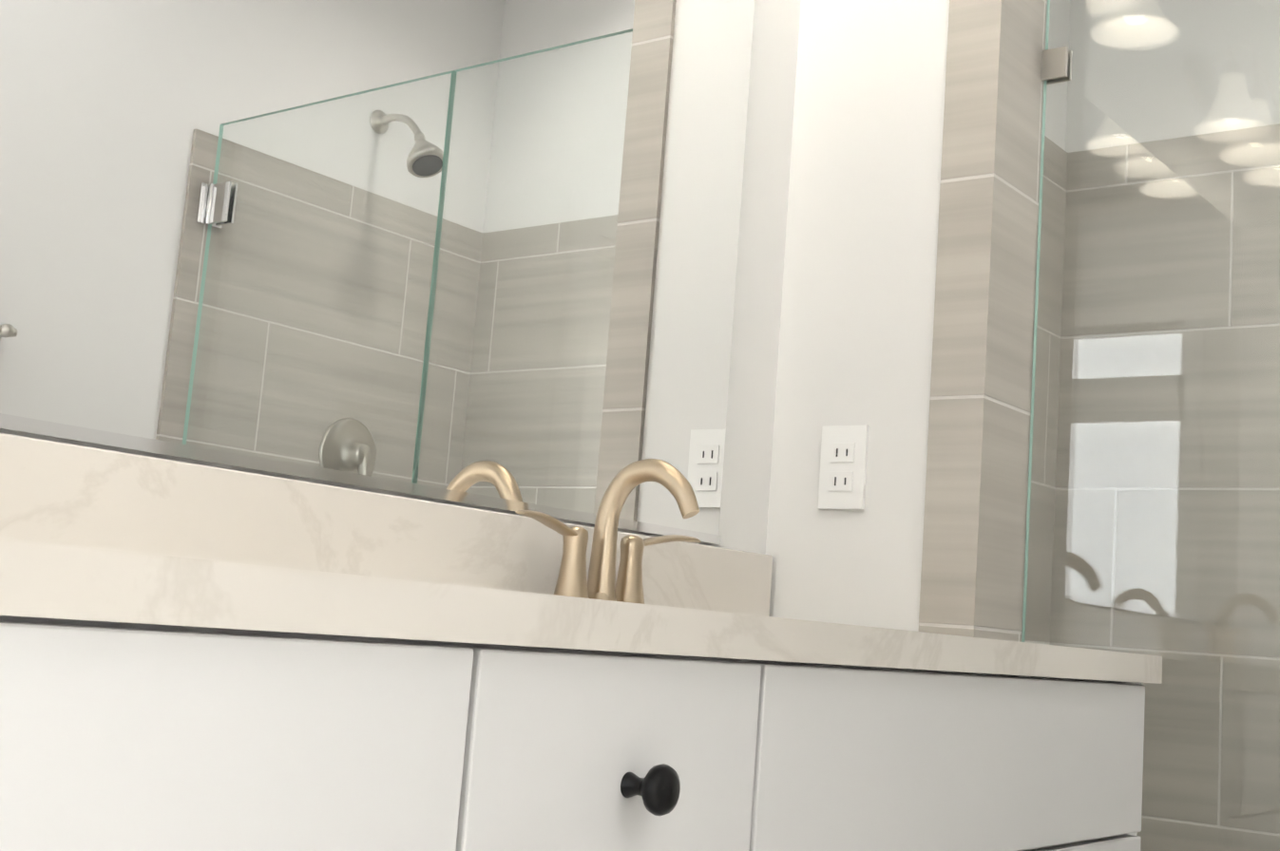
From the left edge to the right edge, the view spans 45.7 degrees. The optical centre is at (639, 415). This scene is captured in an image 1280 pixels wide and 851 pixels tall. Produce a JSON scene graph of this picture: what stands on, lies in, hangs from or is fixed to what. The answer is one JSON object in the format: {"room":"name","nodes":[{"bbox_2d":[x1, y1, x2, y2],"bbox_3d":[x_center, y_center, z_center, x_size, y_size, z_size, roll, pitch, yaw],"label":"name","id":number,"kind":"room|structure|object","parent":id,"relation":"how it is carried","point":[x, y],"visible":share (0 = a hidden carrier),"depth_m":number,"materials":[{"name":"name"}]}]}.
{"room":"bathroom","nodes":[
{"label":"bathroom","id":0,"kind":"room"},
{"bbox_2d":[0,0,1069,554],"bbox_3d":[-0.588,-0.352,1.290,0.120,2.733,4.880,-2,-10,38],"label":"wall","id":1,"kind":"structure","parent":0,"point":[754,334],"depth_m":2.17,"materials":[{"name":"white paint"}]},
{"bbox_2d":[0,0,754,544],"bbox_3d":[-0.397,-0.479,1.436,0.010,1.040,1.780,-2,-10,38],"label":"mirror","id":2,"kind":"object","parent":1,"relation":"attached to","point":[479,253],"visible":1,"depth_m":1.59,"materials":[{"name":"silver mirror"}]},
{"bbox_2d":[0,433,772,611],"bbox_3d":[-0.420,0.093,1.370,0.020,0.102,1.964,-2,-10,38],"label":"backsplash","id":3,"kind":"structure","parent":1,"relation":"attached to","point":[66,491],"depth_m":1.47,"materials":[{"name":"white stone"}]},
{"bbox_2d":[1024,135,1067,645],"bbox_3d":[0.528,0.332,2.599,0.010,1.880,0.850,-2,-10,38],"label":"wall tile","id":4,"kind":"structure","parent":1,"relation":"attached to","point":[1048,471],"depth_m":2.94,"materials":[{"name":"grey tile"}]},
{"bbox_2d":[765,0,949,631],"bbox_3d":[0.375,-0.153,2.168,0.320,2.733,0.140,-2,-10,38],"label":"wall","id":5,"kind":"structure","parent":0,"point":[857,310],"depth_m":2.13,"materials":[{"name":"white paint"}]},
{"bbox_2d":[817,425,869,510],"bbox_3d":[0.280,0.071,2.100,0.071,0.116,0.009,-2,-10,38],"label":"outlet","id":6,"kind":"object","parent":5,"relation":"attached to","point":[843,468],"visible":1,"depth_m":2.10,"materials":[{"name":"white plastic"}]},
{"bbox_2d":[918,0,1047,642],"bbox_3d":[0.351,0.258,2.104,0.318,1.900,0.158,-2,-10,38],"label":"wall tile","id":7,"kind":"structure","parent":5,"relation":"attached to","point":[972,574],"depth_m":2.04,"materials":[{"name":"beige tile"}]},
{"bbox_2d":[1065,0,1279,152],"bbox_3d":[1.572,-0.009,2.541,1.750,2.733,0.200,-2,-10,38],"label":"wall","id":8,"kind":"structure","parent":0,"point":[1121,6],"depth_m":2.97,"materials":[{"name":"white paint"}]},
{"bbox_2d":[1049,123,1279,850],"bbox_3d":[1.460,0.386,2.478,1.610,1.880,0.110,-2,-10,38],"label":"wall tile","id":9,"kind":"structure","parent":8,"relation":"attached to","point":[1199,728],"depth_m":2.83,"materials":[{"name":"grey tile"}]},
{"bbox_3d":[-0.341,0.935,0.121,1.870,0.100,3.765,-2,-10,38],"label":"floor","id":10,"kind":"structure","parent":0,"visible":0},
{"bbox_2d":[0,581,1162,850],"bbox_3d":[-0.222,0.598,1.130,0.600,0.868,1.935,-2,-10,38],"label":"bathroom vanity","id":11,"kind":"object","parent":10,"relation":"on","point":[198,658],"depth_m":0.91,"materials":[{"name":"white wood"}]},
{"bbox_2d":[0,532,1162,672],"bbox_3d":[-0.208,0.152,1.193,0.570,0.032,1.964,-2,-10,38],"label":"countertop","id":12,"kind":"structure","parent":11,"relation":"on","point":[49,559],"depth_m":0.90,"materials":[{"name":"white stone"}]},
{"bbox_2d":[515,458,700,604],"bbox_3d":[0.000,0.137,1.720,0.157,0.177,0.330,-2,-10,38],"label":"faucet","id":13,"kind":"object","parent":12,"relation":"on","point":[603,584],"visible":0.85,"depth_m":1.73,"materials":[{"name":"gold metal"}]},
{"bbox_3d":[1.141,1.309,2.023,1.870,0.120,1.115,-2,-10,38],"label":"floor","id":14,"kind":"structure","parent":0,"visible":0},
{"bbox_3d":[0.968,1.137,1.539,1.301,0.096,0.123,-2,-10,38],"label":"curb","id":15,"kind":"object","parent":14,"relation":"on","visible":0},
{"bbox_2d":[1021,0,1279,850],"bbox_3d":[1.033,0.186,1.680,1.298,1.828,0.123,-2,-10,38],"label":"glass","id":16,"kind":"object","parent":15,"relation":"on","point":[1057,65],"visible":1,"depth_m":2.01,"materials":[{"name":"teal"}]}
]}

